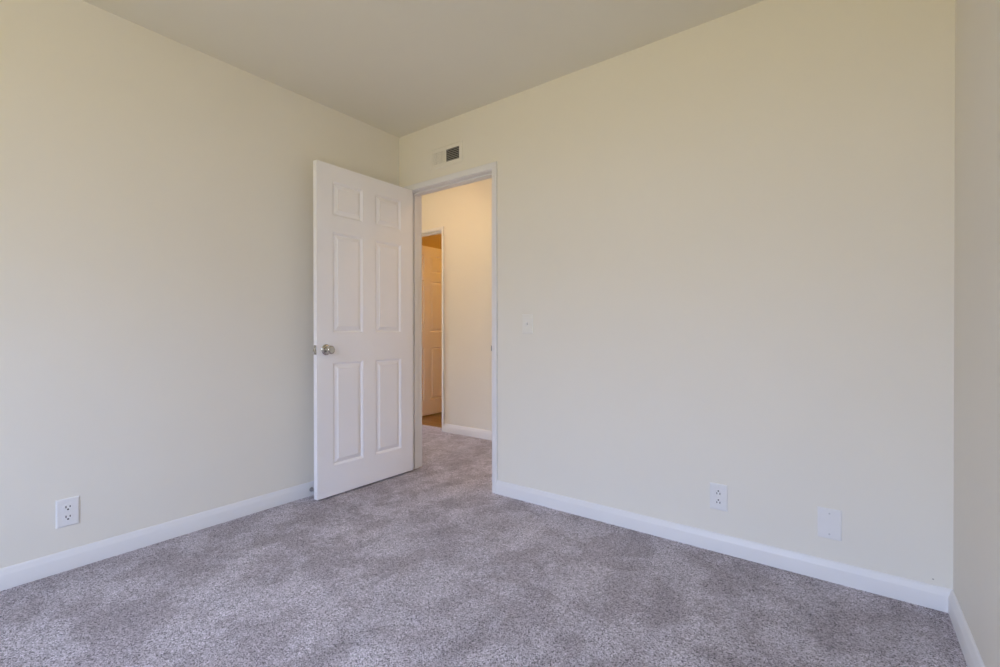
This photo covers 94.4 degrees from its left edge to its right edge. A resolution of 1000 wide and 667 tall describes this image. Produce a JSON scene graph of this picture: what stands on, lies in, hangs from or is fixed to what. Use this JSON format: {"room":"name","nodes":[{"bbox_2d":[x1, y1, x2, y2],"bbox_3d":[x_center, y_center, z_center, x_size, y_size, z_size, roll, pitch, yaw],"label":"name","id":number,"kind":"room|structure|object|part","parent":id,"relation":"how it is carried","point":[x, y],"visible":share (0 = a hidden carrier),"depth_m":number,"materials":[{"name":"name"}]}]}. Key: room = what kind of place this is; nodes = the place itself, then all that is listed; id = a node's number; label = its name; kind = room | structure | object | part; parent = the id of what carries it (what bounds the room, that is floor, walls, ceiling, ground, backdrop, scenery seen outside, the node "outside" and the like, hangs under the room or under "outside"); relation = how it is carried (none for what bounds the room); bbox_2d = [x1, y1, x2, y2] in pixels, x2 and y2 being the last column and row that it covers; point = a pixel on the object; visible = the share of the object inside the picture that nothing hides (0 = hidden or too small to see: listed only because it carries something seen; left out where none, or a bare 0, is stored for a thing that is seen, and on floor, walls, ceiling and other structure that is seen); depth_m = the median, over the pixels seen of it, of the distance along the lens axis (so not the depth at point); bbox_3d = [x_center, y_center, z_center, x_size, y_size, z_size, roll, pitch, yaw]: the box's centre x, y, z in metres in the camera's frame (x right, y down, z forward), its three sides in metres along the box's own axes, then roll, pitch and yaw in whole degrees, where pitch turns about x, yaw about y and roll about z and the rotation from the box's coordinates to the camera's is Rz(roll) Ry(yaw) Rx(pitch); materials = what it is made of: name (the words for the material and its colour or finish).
{"room":"empty bedroom","nodes":[
{"label":"empty bedroom","id":0,"kind":"room"},
{"bbox_2d":[0,0,398,568],"bbox_3d":[-1.935,-0.218,1.929,0.120,2.440,3.820,0,0,37],"label":"wall","id":1,"kind":"structure","parent":0,"point":[157,284],"depth_m":2.17,"materials":[{"name":"beige paint"}]},
{"bbox_2d":[55,496,79,528],"bbox_3d":[-1.833,0.757,1.962,0.008,0.119,0.075,0,0,37],"label":"wall outlet","id":2,"kind":"object","parent":1,"relation":"attached to","point":[67,509],"visible":1,"depth_m":1.96,"materials":[{"name":"white plastic"}]},
{"bbox_2d":[62,503,72,510],"bbox_3d":[-1.831,0.737,1.960,0.002,0.029,0.034,0,0,37],"label":"socket","id":3,"kind":"object","parent":2,"relation":"attached to","point":[65,506],"depth_m":1.96,"materials":[{"name":"white plastic"}]},
{"bbox_2d":[63,513,72,520],"bbox_3d":[-1.831,0.778,1.961,0.002,0.029,0.034,0,0,37],"label":"socket","id":4,"kind":"object","parent":2,"relation":"attached to","point":[66,516],"depth_m":1.96,"materials":[{"name":"white plastic"}]},
{"bbox_2d":[0,481,313,590],"bbox_3d":[-1.844,0.960,1.942,0.014,0.083,3.700,0,0,37],"label":"baseboard","id":5,"kind":"structure","parent":1,"relation":"attached to","point":[15,575],"depth_m":2.15,"materials":[{"name":"white paint"}]},
{"bbox_2d":[82,0,764,137],"bbox_3d":[-0.671,-1.485,1.048,3.194,0.100,3.935,0,0,37],"label":"ceiling","id":6,"kind":"structure","parent":0,"point":[399,68],"depth_m":2.27,"materials":[{"name":"beige paint"}]},
{"bbox_2d":[422,234,441,248],"bbox_3d":[0.256,-0.237,5.566,2.210,2.440,2.210,0,0,37],"label":"wall","id":7,"kind":"structure","parent":0,"point":[435,241],"depth_m":5.76,"materials":[{"name":"beige paint"}]},
{"bbox_2d":[422,245,441,415],"bbox_3d":[-0.880,-0.032,5.520,0.158,2.009,0.777,0,0,37],"label":"door","id":8,"kind":"structure","parent":7,"relation":"in","point":[431,257],"depth_m":5.58,"materials":[{"name":"white paint"}]},
{"bbox_3d":[-0.974,-0.322,5.393,0.032,0.592,0.201,0,0,37],"label":"panel","id":9,"kind":"part","parent":8,"relation":"part of","materials":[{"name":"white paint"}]},
{"bbox_3d":[-0.973,0.479,5.396,0.032,0.610,0.201,0,0,37],"label":"panel","id":10,"kind":"part","parent":8,"relation":"part of","materials":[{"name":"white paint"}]},
{"bbox_3d":[-0.784,-0.834,5.645,0.032,0.188,0.201,0,0,37],"label":"panel","id":11,"kind":"part","parent":8,"relation":"part of","materials":[{"name":"white paint"}]},
{"bbox_3d":[-0.783,-0.323,5.647,0.032,0.592,0.201,0,0,37],"label":"panel","id":12,"kind":"part","parent":8,"relation":"part of","materials":[{"name":"white paint"}]},
{"bbox_3d":[-0.783,0.478,5.651,0.032,0.610,0.201,0,0,37],"label":"panel","id":13,"kind":"part","parent":8,"relation":"part of","materials":[{"name":"white paint"}]},
{"bbox_2d":[422,178,491,430],"bbox_3d":[0.108,-0.231,4.224,5.840,2.440,0.115,0,0,37],"label":"wall","id":14,"kind":"structure","parent":0,"point":[464,212],"depth_m":4.48,"materials":[{"name":"beige paint"}]},
{"bbox_2d":[422,226,444,431],"bbox_3d":[-0.856,-0.045,4.947,0.828,2.063,0.144,0,0,37],"label":"door frame","id":15,"kind":"structure","parent":14,"relation":"attached to","point":[439,230],"depth_m":4.65,"materials":[{"name":"white paint"}]},
{"bbox_3d":[-0.856,-0.028,4.947,0.762,2.030,0.035,0,0,37],"label":"stop moulding","id":16,"kind":"part","parent":15,"relation":"part of","materials":[{"name":"white paint"}]},
{"bbox_2d":[444,423,491,439],"bbox_3d":[0.875,0.950,3.576,3.591,0.083,0.014,0,0,37],"label":"baseboard","id":17,"kind":"structure","parent":14,"relation":"attached to","point":[455,429],"depth_m":4.45,"materials":[{"name":"white paint"}]},
{"bbox_2d":[0,412,967,666],"bbox_3d":[-0.708,1.035,3.077,5.674,0.080,7.120,0,0,37],"label":"floor","id":18,"kind":"structure","parent":0,"point":[427,565],"depth_m":1.74,"materials":[{"name":"grey carpet"}]},
{"bbox_2d":[399,0,954,588],"bbox_3d":[0.474,-0.223,2.583,3.194,2.440,0.115,0,0,37],"label":"wall","id":19,"kind":"structure","parent":0,"point":[727,241],"depth_m":2.05,"materials":[{"name":"beige paint"}]},
{"bbox_2d":[313,160,412,499],"bbox_3d":[-0.868,-0.021,3.038,0.158,2.009,0.777,0,0,37],"label":"door","id":20,"kind":"structure","parent":19,"relation":"in","point":[363,224],"depth_m":2.98,"materials":[{"name":"white paint"}]},
{"bbox_3d":[-1.015,0.097,2.754,0.052,0.052,0.052,0,0,37],"label":"knob","id":21,"kind":"part","parent":20,"relation":"part of","materials":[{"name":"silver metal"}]},
{"bbox_3d":[-0.964,-0.822,2.906,0.032,0.188,0.201,0,0,37],"label":"panel","id":22,"kind":"part","parent":20,"relation":"part of","materials":[{"name":"white paint"}]},
{"bbox_3d":[-0.964,-0.311,2.908,0.032,0.592,0.201,0,0,37],"label":"panel","id":23,"kind":"part","parent":20,"relation":"part of","materials":[{"name":"white paint"}]},
{"bbox_3d":[-0.963,0.490,2.912,0.032,0.610,0.201,0,0,37],"label":"panel","id":24,"kind":"part","parent":20,"relation":"part of","materials":[{"name":"white paint"}]},
{"bbox_3d":[-0.774,-0.823,3.160,0.032,0.188,0.201,0,0,37],"label":"panel","id":25,"kind":"part","parent":20,"relation":"part of","materials":[{"name":"white paint"}]},
{"bbox_3d":[-0.773,-0.312,3.163,0.032,0.592,0.201,0,0,37],"label":"panel","id":26,"kind":"part","parent":20,"relation":"part of","materials":[{"name":"white paint"}]},
{"bbox_3d":[-0.773,0.489,3.166,0.032,0.610,0.201,0,0,37],"label":"panel","id":27,"kind":"part","parent":20,"relation":"part of","materials":[{"name":"white paint"}]},
{"bbox_2d":[430,140,462,170],"bbox_3d":[-0.367,-1.201,3.131,0.300,0.141,0.006,0,0,37],"label":"air vent","id":28,"kind":"object","parent":19,"relation":"in","point":[450,154],"visible":1,"depth_m":3.12,"materials":[{"name":"metal"}]},
{"bbox_2d":[404,161,497,493],"bbox_3d":[-0.317,-0.036,3.176,0.842,2.062,0.144,0,0,37],"label":"door frame","id":29,"kind":"structure","parent":19,"relation":"attached to","point":[486,171],"depth_m":3.17,"materials":[{"name":"white paint"}]},
{"bbox_3d":[-0.279,-0.037,3.228,0.842,2.062,0.014,0,0,37],"label":"casing","id":30,"kind":"part","parent":29,"relation":"part of","materials":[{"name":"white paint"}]},
{"bbox_2d":[522,314,532,333],"bbox_3d":[0.159,-0.057,2.736,0.072,0.115,0.018,0,0,37],"label":"light switch","id":31,"kind":"object","parent":19,"relation":"attached to","point":[527,319],"visible":1,"depth_m":2.74,"materials":[{"name":"beige plastic"}]},
{"bbox_2d":[710,482,727,511],"bbox_3d":[1.000,0.748,2.117,0.075,0.119,0.008,0,0,37],"label":"wall outlet","id":32,"kind":"object","parent":19,"relation":"attached to","point":[718,493],"visible":1,"depth_m":2.11,"materials":[{"name":"white plastic"}]},
{"bbox_2d":[714,489,722,495],"bbox_3d":[0.999,0.728,2.115,0.034,0.029,0.002,0,0,37],"label":"socket","id":33,"kind":"object","parent":32,"relation":"attached to","point":[717,492],"depth_m":2.11,"materials":[{"name":"white plastic"}]},
{"bbox_2d":[714,498,722,504],"bbox_3d":[0.999,0.769,2.115,0.034,0.029,0.002,0,0,37],"label":"socket","id":34,"kind":"object","parent":32,"relation":"attached to","point":[717,501],"depth_m":2.11,"materials":[{"name":"white plastic"}]},
{"bbox_2d":[496,480,952,612],"bbox_3d":[0.800,0.956,2.264,2.045,0.083,0.014,0,0,37],"label":"baseboard","id":35,"kind":"structure","parent":19,"relation":"attached to","point":[919,593],"depth_m":2.03,"materials":[{"name":"white paint"}]},
{"bbox_2d":[817,506,841,540],"bbox_3d":[1.331,0.769,1.869,0.080,0.122,0.008,0,0,37],"label":"blank cover plate","id":36,"kind":"object","parent":19,"relation":"attached to","point":[829,521],"visible":1,"depth_m":1.87,"materials":[{"name":"white plastic"}]},
{"bbox_2d":[953,0,999,666],"bbox_3d":[0.526,-0.212,0.086,0.120,2.440,3.820,0,0,37],"label":"wall","id":37,"kind":"structure","parent":0,"point":[976,519],"depth_m":1.35,"materials":[{"name":"beige paint"}]},
{"bbox_2d":[948,590,984,666],"bbox_3d":[0.509,0.966,0.180,0.014,0.083,3.700,0,0,37],"label":"baseboard","id":38,"kind":"structure","parent":37,"relation":"attached to","point":[972,656],"depth_m":1.46,"materials":[{"name":"white paint"}]}
]}

